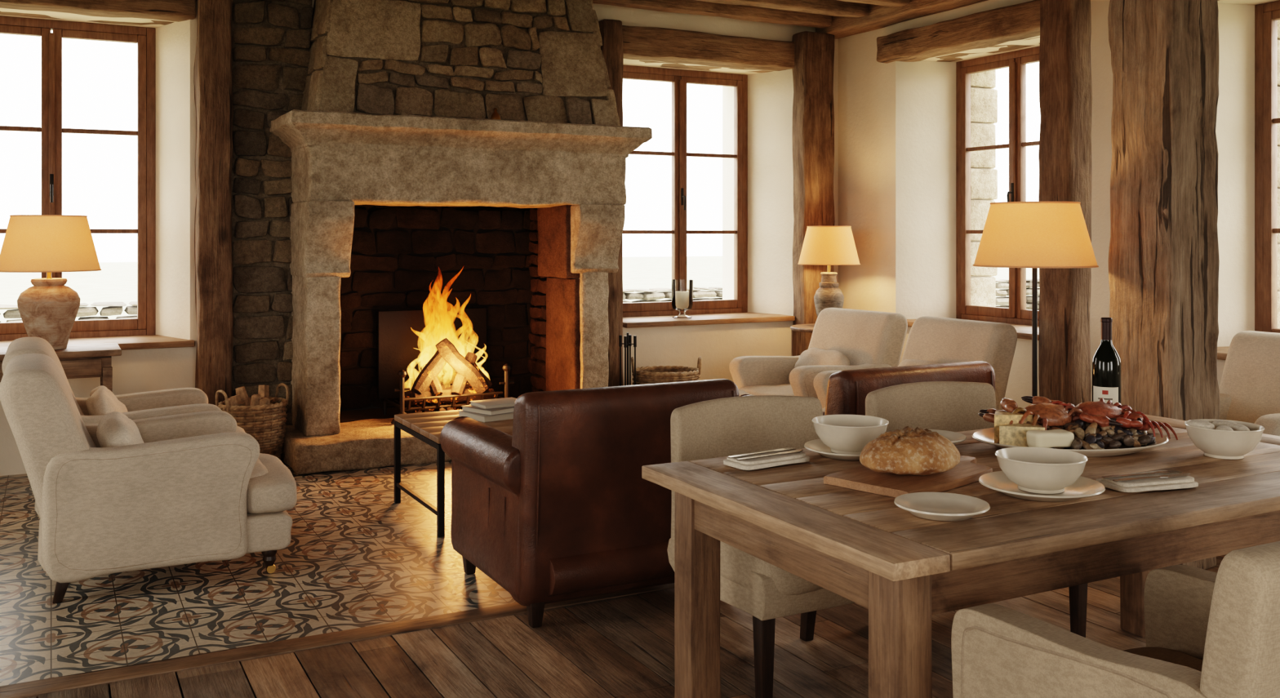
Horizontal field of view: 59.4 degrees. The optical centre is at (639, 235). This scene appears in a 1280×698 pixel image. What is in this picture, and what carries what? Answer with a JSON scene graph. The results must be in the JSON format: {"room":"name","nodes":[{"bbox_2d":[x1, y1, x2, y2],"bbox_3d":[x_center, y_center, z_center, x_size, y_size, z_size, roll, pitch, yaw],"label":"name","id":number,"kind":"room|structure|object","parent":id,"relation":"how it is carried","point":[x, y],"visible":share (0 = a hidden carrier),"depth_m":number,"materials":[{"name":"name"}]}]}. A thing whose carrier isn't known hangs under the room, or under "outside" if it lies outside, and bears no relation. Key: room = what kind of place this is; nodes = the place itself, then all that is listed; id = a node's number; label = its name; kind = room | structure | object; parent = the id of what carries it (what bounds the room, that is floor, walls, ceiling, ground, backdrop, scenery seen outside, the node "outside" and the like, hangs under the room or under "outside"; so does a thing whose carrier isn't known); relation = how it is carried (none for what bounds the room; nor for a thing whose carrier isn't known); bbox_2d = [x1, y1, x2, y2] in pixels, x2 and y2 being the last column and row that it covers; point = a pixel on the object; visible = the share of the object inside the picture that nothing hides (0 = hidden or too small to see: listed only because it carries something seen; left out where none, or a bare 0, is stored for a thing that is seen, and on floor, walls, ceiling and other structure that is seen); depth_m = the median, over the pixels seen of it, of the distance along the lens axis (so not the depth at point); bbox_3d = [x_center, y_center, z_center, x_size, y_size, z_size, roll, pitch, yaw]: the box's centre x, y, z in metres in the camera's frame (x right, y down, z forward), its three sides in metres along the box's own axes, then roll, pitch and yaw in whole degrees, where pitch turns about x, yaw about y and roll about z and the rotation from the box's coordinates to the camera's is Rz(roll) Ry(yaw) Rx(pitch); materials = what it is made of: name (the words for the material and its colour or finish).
{"room":"traditional dwelling","nodes":[
{"label":"traditional dwelling","id":0,"kind":"room"},
{"bbox_2d":[0,0,838,475],"bbox_3d":[-2.146,-0.125,7.852,9.900,3.650,0.900,0,0,-28],"label":"wall","id":1,"kind":"structure","parent":0,"point":[771,135],"depth_m":8.64,"materials":[{"name":"paint"}]},
{"bbox_2d":[0,328,146,340],"bbox_3d":[-3.734,0.652,7.120,1.097,0.075,0.090,0,0,-28],"label":"frame","id":2,"kind":"object","parent":1,"relation":"attached to","point":[139,331],"visible":0.33,"depth_m":7.20,"materials":[{"name":"brown wood"}]},
{"bbox_2d":[0,24,146,333],"bbox_3d":[-3.702,-0.345,7.114,1.045,1.920,0.060,0,0,-28],"label":"window","id":3,"kind":"structure","parent":1,"relation":"in","point":[141,44],"depth_m":7.17,"materials":[{"name":"brown wood"}]},
{"bbox_2d":[48,32,54,277],"bbox_3d":[-3.695,-0.335,7.044,0.035,1.880,0.075,0,0,-28],"label":"astragal","id":4,"kind":"object","parent":3,"relation":"attached to","point":[51,35],"depth_m":7.06,"materials":[{"name":"brown wood"}]},
{"bbox_2d":[49,173,53,195],"bbox_3d":[-3.701,-0.315,7.056,0.022,0.140,0.008,0,0,-28],"label":"plate","id":5,"kind":"object","parent":4,"relation":"attached to","point":[51,175],"depth_m":7.05,"materials":[{"name":"black metal"}]},
{"bbox_2d":[0,15,146,35],"bbox_3d":[-3.734,-1.333,7.120,1.097,0.055,0.090,0,0,-28],"label":"frame","id":6,"kind":"object","parent":1,"relation":"attached to","point":[7,20],"visible":0.84,"depth_m":7.13,"materials":[{"name":"brown wood"}]},
{"bbox_2d":[0,7,164,26],"bbox_3d":[-3.648,-1.430,6.928,1.510,0.149,0.270,0,0,-28],"label":"lintel beam","id":7,"kind":"structure","parent":1,"relation":"attached to","point":[122,20],"depth_m":7.11,"materials":[{"name":"brown wood"}]},
{"bbox_2d":[0,334,195,350],"bbox_3d":[-3.566,0.674,6.847,1.530,0.040,0.540,0,0,-28],"label":"window sill","id":8,"kind":"structure","parent":1,"relation":"attached to","point":[151,341],"depth_m":6.93,"materials":[{"name":"brown wood"}]},
{"bbox_2d":[0,0,196,22],"bbox_3d":[-3.584,-1.460,6.664,1.760,0.233,0.246,0,0,-28],"label":"lintel beam","id":9,"kind":"structure","parent":1,"relation":"attached to","point":[177,11],"depth_m":6.80,"materials":[{"name":"brown wood"}]},
{"bbox_2d":[146,26,155,335],"bbox_3d":[-3.224,-0.335,7.388,0.055,2.050,0.090,0,0,-28],"label":"frame","id":10,"kind":"object","parent":1,"relation":"attached to","point":[150,32],"visible":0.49,"depth_m":7.35,"materials":[{"name":"brown wood"}]},
{"bbox_2d":[622,307,742,316],"bbox_3d":[0.313,0.652,9.245,1.200,0.075,0.090,0,0,-28],"label":"frame","id":11,"kind":"object","parent":1,"relation":"attached to","point":[641,313],"visible":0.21,"depth_m":9.21,"materials":[{"name":"brown wood"}]},
{"bbox_2d":[622,71,742,311],"bbox_3d":[0.346,-0.345,9.239,1.148,1.920,0.060,0,0,-28],"label":"window","id":12,"kind":"structure","parent":1,"relation":"in","point":[738,89],"depth_m":9.22,"materials":[{"name":"brown wood"}]},
{"bbox_2d":[679,79,685,291],"bbox_3d":[0.353,-0.335,9.169,0.035,1.880,0.075,0,0,-28],"label":"astragal","id":13,"kind":"object","parent":12,"relation":"attached to","point":[681,81],"depth_m":9.18,"materials":[{"name":"brown wood"}]},
{"bbox_2d":[680,187,683,204],"bbox_3d":[0.347,-0.315,9.181,0.022,0.140,0.008,0,0,-28],"label":"plate","id":14,"kind":"object","parent":13,"relation":"attached to","point":[682,189],"depth_m":9.18,"materials":[{"name":"black metal"}]},
{"bbox_2d":[622,65,742,80],"bbox_3d":[0.313,-1.333,9.245,1.200,0.055,0.090,0,0,-28],"label":"frame","id":15,"kind":"object","parent":1,"relation":"attached to","point":[631,68],"visible":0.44,"depth_m":9.21,"materials":[{"name":"brown wood"}]},
{"bbox_2d":[622,58,760,73],"bbox_3d":[0.401,-1.429,9.055,1.539,0.150,0.268,0,0,-28],"label":"lintel beam","id":16,"kind":"structure","parent":1,"relation":"attached to","point":[737,70],"depth_m":9.22,"materials":[{"name":"beige paint"}]},
{"bbox_2d":[622,25,795,71],"bbox_3d":[0.506,-1.459,8.810,1.651,0.239,0.246,0,0,-28],"label":"lintel beam","id":17,"kind":"structure","parent":1,"relation":"attached to","point":[698,47],"depth_m":8.70,"materials":[{"name":"brown wood"}]},
{"bbox_2d":[622,312,795,328],"bbox_3d":[0.453,0.674,8.957,1.530,0.040,0.540,0,0,-28],"label":"window sill","id":18,"kind":"structure","parent":1,"relation":"attached to","point":[730,317],"depth_m":8.81,"materials":[{"name":"brown wood"}]},
{"bbox_2d":[671,279,693,318],"bbox_3d":[0.334,0.503,8.872,0.170,0.300,0.170,0,0,-28],"label":"hurricane candle holder","id":19,"kind":"object","parent":18,"relation":"on","point":[681,300],"visible":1,"depth_m":8.83,"materials":[{"name":"clear glass"}]},
{"bbox_2d":[675,291,688,308],"bbox_3d":[0.334,0.511,8.872,0.116,0.131,0.116,0,0,-28],"label":"candle","id":20,"kind":"object","parent":19,"relation":"on","point":[682,298],"depth_m":8.82,"materials":[{"name":"beige wax"}]},
{"bbox_2d":[742,74,747,312],"bbox_3d":[0.869,-0.335,9.537,0.055,2.050,0.090,0,0,-28],"label":"frame","id":21,"kind":"object","parent":1,"relation":"attached to","point":[744,77],"visible":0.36,"depth_m":9.50,"materials":[{"name":"brown wood"}]},
{"bbox_2d":[0,256,1039,322],"bbox_3d":[-4.648,1.750,8.854,120.000,0.001,140.000,0,0,-28],"label":"ground","id":22,"kind":"structure","parent":0,"point":[116,282],"depth_m":44.07,"materials":[{"name":"white snow"}]},
{"bbox_2d":[0,278,1039,322],"bbox_3d":[1.741,1.333,7.354,34.085,0.845,23.428,0,0,-28],"label":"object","id":23,"kind":"object","parent":22,"relation":"on","point":[109,308],"visible":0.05,"depth_m":19.04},
{"bbox_2d":[0,459,1226,697],"bbox_3d":[0.150,1.415,2.508,8.997,0.032,10.698,0,0,-28],"label":"floor","id":24,"kind":"structure","parent":0,"point":[355,557],"depth_m":4.02,"materials":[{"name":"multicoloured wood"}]},
{"bbox_2d":[0,342,121,392],"bbox_3d":[-3.540,1.020,6.205,1.200,0.760,0.460,0,0,-28],"label":"console table","id":25,"kind":"object","parent":24,"relation":"on","point":[79,360],"visible":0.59,"depth_m":6.24,"materials":[{"name":"brown wood"}]},
{"bbox_2d":[0,214,101,350],"bbox_3d":[-3.318,0.264,6.299,0.531,0.748,0.531,0,0,-39],"label":"table lamp","id":26,"kind":"object","parent":25,"relation":"on","point":[48,309],"visible":0.95,"depth_m":6.16,"materials":[{"name":"fabric"}]},
{"bbox_2d":[17,277,80,350],"bbox_3d":[-3.318,0.441,6.299,0.316,0.395,0.316,0,0,-28],"label":"lamp base","id":27,"kind":"object","parent":26,"relation":"attached to","point":[48,309],"depth_m":6.20,"materials":[{"name":"ceramic"}]},
{"bbox_2d":[1,337,245,518],"bbox_3d":[-2.483,0.953,5.496,1.098,0.895,0.761,0,0,-28],"label":"armchair","id":28,"kind":"object","parent":24,"relation":"on","point":[101,402],"visible":0.18,"depth_m":5.38,"materials":[{"name":"fabric"}]},
{"bbox_2d":[85,385,127,415],"bbox_3d":[-2.589,0.873,5.460,0.199,0.260,0.444,0,0,-28],"label":"lumbar pillow","id":29,"kind":"object","parent":28,"relation":"on","point":[101,401],"depth_m":5.33,"materials":[{"name":"fabric"}]},
{"bbox_2d":[236,426,245,432],"bbox_3d":[-2.103,1.080,5.694,0.242,0.165,0.737,0,0,-28],"label":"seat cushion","id":30,"kind":"object","parent":28,"relation":"on","point":[238,428],"depth_m":5.84,"materials":[{"name":"fabric"}]},
{"bbox_2d":[0,353,297,603],"bbox_3d":[-2.051,0.953,4.717,1.100,0.895,0.761,0,0,-28],"label":"armchair","id":31,"kind":"object","parent":24,"relation":"on","point":[119,493],"visible":1,"depth_m":4.38,"materials":[{"name":"fabric"}]},
{"bbox_2d":[96,411,144,447],"bbox_3d":[-2.157,0.876,4.671,0.196,0.261,0.436,0,0,-28],"label":"lumbar pillow","id":32,"kind":"object","parent":31,"relation":"on","point":[114,428],"depth_m":4.52,"materials":[{"name":"fabric"}]},
{"bbox_2d":[249,457,267,478],"bbox_3d":[-1.941,1.068,4.773,0.663,0.194,0.521,0,0,-28],"label":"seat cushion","id":33,"kind":"object","parent":31,"relation":"on","point":[260,468],"depth_m":4.74,"materials":[{"name":"fabric"}]},
{"bbox_2d":[246,453,297,514],"bbox_3d":[-1.672,1.081,4.918,0.244,0.164,0.738,0,0,-28],"label":"seat cushion","id":34,"kind":"object","parent":31,"relation":"on","point":[271,486],"depth_m":4.62,"materials":[{"name":"fabric"}]},
{"bbox_2d":[194,0,233,404],"bbox_3d":[-2.656,-0.217,6.996,0.218,3.244,0.197,0,0,-28],"label":"timber post","id":35,"kind":"object","parent":24,"relation":"on","point":[214,219],"visible":0.8,"depth_m":6.92,"materials":[{"name":"brown wood"}]},
{"bbox_2d":[215,383,288,460],"bbox_3d":[-2.344,1.158,6.788,0.398,0.486,0.401,0,0,0],"label":"basket","id":36,"kind":"object","parent":24,"relation":"on","point":[263,420],"visible":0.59,"depth_m":6.68,"materials":[{"name":"wicker"}]},
{"bbox_2d":[231,0,313,426],"bbox_3d":[-2.349,-0.225,7.172,0.510,3.230,0.127,0,0,-28],"label":"wall pier","id":37,"kind":"object","parent":24,"relation":"on","point":[272,40],"visible":0.68,"depth_m":7.13,"materials":[{"name":"brown stone"}]},
{"bbox_2d":[394,409,513,537],"bbox_3d":[-0.572,1.170,5.822,1.220,0.460,0.768,0,0,-28],"label":"coffee table","id":38,"kind":"object","parent":24,"relation":"on","point":[427,427],"visible":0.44,"depth_m":5.55,"materials":[{"name":"brown wood"}]},
{"bbox_2d":[457,397,516,422],"bbox_3d":[-0.733,0.901,5.827,0.340,0.076,0.280,0,0,-40],"label":"books","id":39,"kind":"object","parent":38,"relation":"on","point":[495,409],"visible":0.7,"depth_m":5.72,"materials":[{"name":"beige paper"}]},
{"bbox_2d":[270,0,652,475],"bbox_3d":[-1.234,-0.220,7.590,2.399,3.255,1.244,0,0,-28],"label":"stone fireplace","id":40,"kind":"object","parent":24,"relation":"on","point":[407,189],"visible":0.94,"depth_m":7.45,"materials":[{"name":"stone"}]},
{"bbox_2d":[383,290,514,424],"bbox_3d":[-1.313,0.725,7.600,0.877,1.031,0.463,0,0,-28],"label":"fire","id":41,"kind":"object","parent":40,"relation":"on","point":[468,382],"visible":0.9,"depth_m":7.51,"materials":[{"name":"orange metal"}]},
{"bbox_2d":[301,0,620,125],"bbox_3d":[-1.206,-1.288,7.579,2.090,1.117,0.731,0,0,-28],"label":"hood","id":42,"kind":"object","parent":40,"relation":"attached to","point":[530,60],"depth_m":7.29,"materials":[{"name":"stone"}]},
{"bbox_2d":[440,378,739,627],"bbox_3d":[-0.189,0.981,4.501,1.013,0.838,0.907,0,0,-28],"label":"leather armchair","id":43,"kind":"object","parent":24,"relation":"on","point":[561,508],"visible":0.79,"depth_m":4.08,"materials":[{"name":"brown leather"}]},
{"bbox_2d":[598,19,623,386],"bbox_3d":[-0.222,-0.086,8.271,0.177,2.979,0.150,0,0,-28],"label":"timber post","id":44,"kind":"object","parent":24,"relation":"on","point":[611,31],"visible":0.34,"depth_m":8.22,"materials":[{"name":"brown wood"}]},
{"bbox_2d":[618,332,636,386],"bbox_3d":[-0.088,1.050,8.041,0.180,0.700,0.180,0,0,-28],"label":"fireplace tool set","id":45,"kind":"object","parent":24,"relation":"on","point":[627,340],"visible":0.45,"depth_m":8.03,"materials":[{"name":"black metal"}]},
{"bbox_2d":[631,356,702,385],"bbox_3d":[0.191,1.144,8.176,0.471,0.514,0.457,0,0,37],"label":"wicker basket","id":46,"kind":"object","parent":24,"relation":"on","point":[667,374],"visible":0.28,"depth_m":8.05,"materials":[{"name":"brown wicker"}]},
{"bbox_2d":[666,395,855,697],"bbox_3d":[0.461,0.975,3.573,0.583,0.851,0.627,0,0,-28],"label":"dining chair","id":47,"kind":"object","parent":24,"relation":"on","point":[724,427],"visible":0.4,"depth_m":3.63,"materials":[{"name":"beige fabric"}]},
{"bbox_2d":[790,323,815,333],"bbox_3d":[1.445,1.050,8.585,0.584,0.700,0.584,0,0,-28],"label":"side table","id":48,"kind":"object","parent":24,"relation":"on","point":[809,328],"visible":0.15,"depth_m":8.48,"materials":[{"name":"brown wood"}]},
{"bbox_2d":[797,226,860,317],"bbox_3d":[1.457,0.314,8.648,0.477,0.768,0.477,0,0,-39],"label":"table lamp","id":49,"kind":"object","parent":48,"relation":"on","point":[828,246],"visible":0.88,"depth_m":8.51,"materials":[{"name":"beige fabric"}]},
{"bbox_2d":[813,271,844,317],"bbox_3d":[1.457,0.493,8.648,0.230,0.410,0.230,0,0,-28],"label":"lamp base","id":50,"kind":"object","parent":49,"relation":"attached to","point":[828,295],"depth_m":8.58,"materials":[{"name":"beige ceramic"}]},
{"bbox_2d":[791,31,835,355],"bbox_3d":[1.409,-0.113,9.107,0.313,3.039,0.192,0,0,-28],"label":"timber post","id":51,"kind":"object","parent":24,"relation":"on","point":[814,71],"visible":0.62,"depth_m":9.02,"materials":[{"name":"brown wood"}]},
{"bbox_2d":[728,307,907,398],"bbox_3d":[1.101,0.953,7.312,1.098,0.895,0.761,0,0,-31],"label":"armchair","id":52,"kind":"object","parent":24,"relation":"on","point":[842,339],"visible":0.43,"depth_m":7.34,"materials":[{"name":"beige fabric"}]},
{"bbox_2d":[737,388,755,395],"bbox_3d":[0.733,1.081,7.095,0.242,0.168,0.740,0,0,-31],"label":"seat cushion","id":53,"kind":"object","parent":52,"relation":"on","point":[741,391],"depth_m":7.14,"materials":[{"name":"beige fabric"}]},
{"bbox_2d":[738,383,794,395],"bbox_3d":[0.997,1.067,7.249,0.671,0.195,0.522,0,0,-31],"label":"seat cushion","id":54,"kind":"object","parent":52,"relation":"on","point":[784,389],"depth_m":7.15,"materials":[{"name":"beige fabric"}]},
{"bbox_2d":[794,347,849,368],"bbox_3d":[1.202,0.880,7.368,0.196,0.260,0.469,0,0,-31],"label":"lumbar pillow","id":55,"kind":"object","parent":52,"relation":"on","point":[812,356],"depth_m":7.35,"materials":[{"name":"fabric"}]},
{"bbox_2d":[740,360,995,415],"bbox_3d":[1.028,0.981,5.141,0.953,0.838,0.907,0,0,-28],"label":"leather armchair","id":56,"kind":"object","parent":24,"relation":"on","point":[847,390],"visible":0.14,"depth_m":4.70,"materials":[{"name":"brown leather"}]},
{"bbox_2d":[813,315,1017,412],"bbox_3d":[1.529,0.953,6.495,1.099,0.895,0.761,0,0,-28],"label":"armchair","id":57,"kind":"object","parent":24,"relation":"on","point":[931,340],"visible":0.13,"depth_m":6.55,"materials":[{"name":"beige fabric"}]},
{"bbox_2d":[641,413,1279,697],"bbox_3d":[1.159,1.026,3.167,2.049,0.752,1.073,0,0,-28],"label":"dining table","id":58,"kind":"object","parent":24,"relation":"on","point":[865,549],"visible":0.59,"depth_m":2.68,"materials":[{"name":"brown wood"}]},
{"bbox_2d":[723,447,809,470],"bbox_3d":[0.361,0.634,3.189,0.246,0.028,0.121,0,0,-34],"label":"napkin","id":59,"kind":"object","parent":58,"relation":"on","point":[775,457],"visible":1,"depth_m":3.15,"materials":[{"name":"fabric"}]},
{"bbox_2d":[804,414,888,460],"bbox_3d":[0.621,0.598,3.313,0.270,0.101,0.270,0,0,-18],"label":"bowl","id":60,"kind":"object","parent":58,"relation":"on","point":[842,437],"visible":0.79,"depth_m":3.25,"materials":[{"name":"white ceramic"}]},
{"bbox_2d":[823,455,992,497],"bbox_3d":[0.753,0.638,3.011,0.514,0.020,0.270,0,0,-44],"label":"cutting board","id":61,"kind":"object","parent":58,"relation":"on","point":[863,478],"visible":0.62,"depth_m":2.89,"materials":[{"name":"brown wood"}]},
{"bbox_2d":[859,426,959,475],"bbox_3d":[0.719,0.569,2.987,0.296,0.117,0.224,0,0,-30],"label":"bread loaf","id":62,"kind":"object","parent":61,"relation":"on","point":[907,451],"visible":1,"depth_m":2.90,"materials":[{"name":"brown food"}]},
{"bbox_2d":[893,492,990,520],"bbox_3d":[0.702,0.635,2.611,0.216,0.026,0.216,0,0,-28],"label":"plate","id":63,"kind":"object","parent":58,"relation":"on","point":[939,506],"visible":1,"depth_m":2.63,"materials":[{"name":"white ceramic"}]},
{"bbox_2d":[928,429,966,444],"bbox_3d":[0.901,0.635,3.489,0.220,0.026,0.220,0,0,-28],"label":"plate","id":64,"kind":"object","parent":58,"relation":"on","point":[955,437],"visible":0.21,"depth_m":3.52,"materials":[{"name":"white ceramic"}]},
{"bbox_2d":[978,446,1105,502],"bbox_3d":[1.009,0.601,2.822,0.300,0.095,0.300,0,0,-18],"label":"bowl","id":65,"kind":"object","parent":58,"relation":"on","point":[1028,473],"visible":1,"depth_m":2.78,"materials":[{"name":"white ceramic"}]},
{"bbox_2d":[972,395,1177,457],"bbox_3d":[1.314,0.583,3.434,0.598,0.131,0.434,0,0,-16],"label":"platter","id":66,"kind":"object","parent":58,"relation":"on","point":[1088,428],"visible":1,"depth_m":3.38,"materials":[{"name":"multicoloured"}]},
{"bbox_2d":[1092,317,1120,404],"bbox_3d":[1.622,0.468,3.901,0.095,0.362,0.095,0,0,-28],"label":"wine bottle","id":67,"kind":"object","parent":58,"relation":"on","point":[1106,362],"visible":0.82,"depth_m":3.87,"materials":[{"name":"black glass"}]},
{"bbox_2d":[1095,470,1198,493],"bbox_3d":[1.311,0.635,2.897,0.246,0.028,0.122,0,0,-18],"label":"napkin","id":68,"kind":"object","parent":58,"relation":"on","point":[1157,480],"visible":0.99,"depth_m":2.86,"materials":[{"name":"fabric"}]},
{"bbox_2d":[1184,418,1264,459],"bbox_3d":[1.715,0.597,3.295,0.210,0.104,0.210,0,0,21],"label":"serving bowl","id":69,"kind":"object","parent":58,"relation":"on","point":[1227,439],"visible":1,"depth_m":3.24,"materials":[{"name":"ceramic"}]},
{"bbox_2d":[865,381,1087,637],"bbox_3d":[1.168,0.975,3.943,0.588,0.851,0.632,0,0,-27],"label":"dining chair","id":70,"kind":"object","parent":24,"relation":"on","point":[948,406],"visible":0.16,"depth_m":4.15,"materials":[{"name":"beige fabric"}]},
{"bbox_2d":[973,201,1098,396],"bbox_3d":[1.740,0.628,4.946,0.523,1.544,0.523,0,0,-16],"label":"floor lamp","id":71,"kind":"object","parent":24,"relation":"on","point":[1034,235],"visible":0.81,"depth_m":4.77,"materials":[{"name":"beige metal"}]},
{"bbox_2d":[1038,0,1092,405],"bbox_3d":[2.395,-0.220,6.323,0.197,3.249,0.249,0,0,-28],"label":"timber post","id":72,"kind":"object","parent":24,"relation":"on","point":[1064,50],"visible":0.67,"depth_m":6.24,"materials":[{"name":"brown wood"}]},
{"bbox_2d":[951,541,1279,697],"bbox_3d":[1.085,0.949,2.160,0.664,0.903,0.670,0,0,-28],"label":"armchair","id":73,"kind":"object","parent":24,"relation":"on","point":[1209,634],"visible":1,"depth_m":2.04,"materials":[{"name":"beige fabric"}]},
{"bbox_2d":[1124,647,1203,671],"bbox_3d":[1.065,0.978,2.197,0.509,0.167,0.529,0,0,-28],"label":"seat cushion","id":74,"kind":"object","parent":73,"relation":"on","point":[1191,657],"depth_m":2.42,"materials":[{"name":"beige fabric"}]},
{"bbox_2d":[1108,0,1220,569],"bbox_3d":[2.240,-0.218,4.802,0.317,3.260,0.343,0,0,-28],"label":"timber post","id":75,"kind":"object","parent":24,"relation":"on","point":[1163,207],"visible":0.65,"depth_m":4.68,"materials":[{"name":"brown wood"}]},
{"bbox_2d":[1217,330,1279,435],"bbox_3d":[2.955,0.953,5.437,1.099,0.895,0.761,0,0,-28],"label":"armchair","id":76,"kind":"object","parent":24,"relation":"on","point":[1249,390],"visible":0.13,"depth_m":5.72,"materials":[{"name":"beige fabric"}]},
{"bbox_2d":[593,0,831,27],"bbox_3d":[-2.348,-1.757,6.991,8.706,0.189,0.154,0,0,-28],"label":"ceiling beam","id":77,"kind":"structure","parent":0,"point":[685,6],"depth_m":8.52,"materials":[{"name":"brown wood"}]},
{"bbox_2d":[692,0,867,17],"bbox_3d":[-2.135,-1.757,6.581,8.706,0.187,0.153,0,0,-28],"label":"ceiling beam","id":78,"kind":"structure","parent":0,"point":[828,7],"depth_m":8.32,"materials":[{"name":"brown wood"}]},
{"bbox_2d":[840,0,909,6],"bbox_3d":[-1.919,-1.757,6.177,8.694,0.187,0.155,0,0,-28],"label":"ceiling beam","id":79,"kind":"structure","parent":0,"point":[881,2],"depth_m":8.07,"materials":[{"name":"brown wood"}]},
{"bbox_2d":[814,0,987,38],"bbox_3d":[4.009,-1.734,4.552,0.272,0.233,10.639,0,0,-28],"label":"ceiling beam","id":80,"kind":"structure","parent":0,"point":[877,16],"depth_m":8.47,"materials":[{"name":"brown wood"}]},
{"bbox_2d":[838,0,1279,410],"bbox_3d":[4.534,-0.125,4.809,0.900,3.650,10.700,0,0,-28],"label":"wall","id":81,"kind":"structure","parent":0,"point":[897,119],"depth_m":8.72,"materials":[{"name":"paint"}]},
{"bbox_2d":[876,0,1040,62],"bbox_3d":[2.383,-1.452,7.999,0.283,0.227,1.863,0,0,-28],"label":"lintel beam","id":82,"kind":"structure","parent":81,"relation":"attached to","point":[993,27],"depth_m":7.96,"materials":[{"name":"brown wood"}]},
{"bbox_2d":[955,61,961,319],"bbox_3d":[2.535,-0.335,8.811,0.090,2.050,0.055,0,0,-28],"label":"frame","id":83,"kind":"object","parent":81,"relation":"attached to","point":[958,64],"visible":0.33,"depth_m":8.79,"materials":[{"name":"brown wood"}]},
{"bbox_2d":[906,318,1039,340],"bbox_3d":[2.522,0.674,8.146,0.540,0.040,1.460,0,0,-28],"label":"window sill","id":84,"kind":"structure","parent":81,"relation":"attached to","point":[1024,331],"depth_m":7.78,"materials":[{"name":"brown wood"}]},
{"bbox_2d":[970,69,997,306],"bbox_3d":[2.714,-0.335,8.921,0.305,2.045,0.071,0,0,-28],"label":"stone wall","id":85,"kind":"structure","parent":81,"relation":"attached to","point":[981,134],"depth_m":8.88,"materials":[{"name":"stone"}]},
{"bbox_2d":[935,35,1039,61],"bbox_3d":[2.613,-1.429,8.192,0.288,0.150,1.446,0,0,-28],"label":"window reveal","id":86,"kind":"structure","parent":81,"relation":"attached to","point":[1037,39],"depth_m":8.07,"materials":[{"name":"beige paint"}]},
{"bbox_2d":[961,46,1039,67],"bbox_3d":[2.806,-1.333,8.295,0.090,0.055,1.110,0,0,-28],"label":"frame","id":87,"kind":"object","parent":81,"relation":"attached to","point":[1033,51],"visible":0.44,"depth_m":8.39,"materials":[{"name":"brown wood"}]},
{"bbox_2d":[960,53,1039,320],"bbox_3d":[2.776,-0.345,8.309,0.060,1.920,1.058,0,0,-28],"label":"window","id":88,"kind":"structure","parent":81,"relation":"in","point":[965,77],"depth_m":8.46,"materials":[{"name":"brown wood"}]},
{"bbox_2d":[1006,62,1016,317],"bbox_3d":[2.730,-0.335,8.255,0.075,1.880,0.035,0,0,-28],"label":"astragal","id":89,"kind":"object","parent":88,"relation":"attached to","point":[1013,64],"depth_m":8.25,"materials":[{"name":"brown wood"}]},
{"bbox_2d":[1010,182,1013,201],"bbox_3d":[2.742,-0.315,8.261,0.008,0.140,0.022,0,0,-28],"label":"plate","id":90,"kind":"object","parent":89,"relation":"attached to","point":[1011,184],"depth_m":8.25,"materials":[{"name":"black metal"}]},
{"bbox_2d":[961,313,1039,326],"bbox_3d":[2.806,0.652,8.295,0.090,0.075,1.110,0,0,-28],"label":"frame","id":91,"kind":"object","parent":81,"relation":"attached to","point":[970,317],"visible":0.2,"depth_m":8.42,"materials":[{"name":"brown wood"}]},
{"bbox_2d":[1216,346,1229,359],"bbox_3d":[3.666,0.674,5.968,0.540,0.040,1.440,0,0,-28],"label":"window sill","id":92,"kind":"structure","parent":81,"relation":"attached to","point":[1222,352],"depth_m":6.26,"materials":[{"name":"brown wood"}]},
{"bbox_2d":[1254,3,1263,331],"bbox_3d":[3.683,-0.335,6.624,0.090,2.050,0.055,0,0,-28],"label":"frame","id":93,"kind":"object","parent":81,"relation":"attached to","point":[1259,9],"visible":0.33,"depth_m":6.60,"materials":[{"name":"brown wood"}]},
{"bbox_2d":[1263,0,1279,12],"bbox_3d":[3.949,-1.333,6.117,0.090,0.055,1.090,0,0,-28],"label":"frame","id":94,"kind":"object","parent":81,"relation":"attached to","point":[1272,6],"visible":0.8,"depth_m":6.54,"materials":[{"name":"brown wood"}]},
{"bbox_2d":[1263,9,1279,333],"bbox_3d":[3.791,-0.345,6.374,0.060,1.920,0.487,0,0,-28],"label":"window","id":95,"kind":"structure","parent":81,"relation":"in","point":[1270,25],"depth_m":6.55,"materials":[{"name":"brown wood"}]},
{"bbox_2d":[1277,19,1279,328],"bbox_3d":[3.861,-0.335,6.735,0.303,2.045,0.071,0,0,-28],"label":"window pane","id":96,"kind":"structure","parent":81,"relation":"attached to","point":[1278,87],"depth_m":6.66,"materials":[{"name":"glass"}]},
{"bbox_3d":[0.152,1.470,2.508,9.000,0.080,10.700,0,0,-28],"label":"subfloor","id":97,"kind":"object","parent":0,"visible":0},
{"bbox_2d":[0,582,675,697],"bbox_3d":[-1.500,1.412,3.663,7.146,0.030,0.115,0,0,-28],"label":"board","id":98,"kind":"object","parent":97,"relation":"on","point":[33,688],"visible":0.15,"depth_m":3.79,"materials":[{"name":"brown wood"}]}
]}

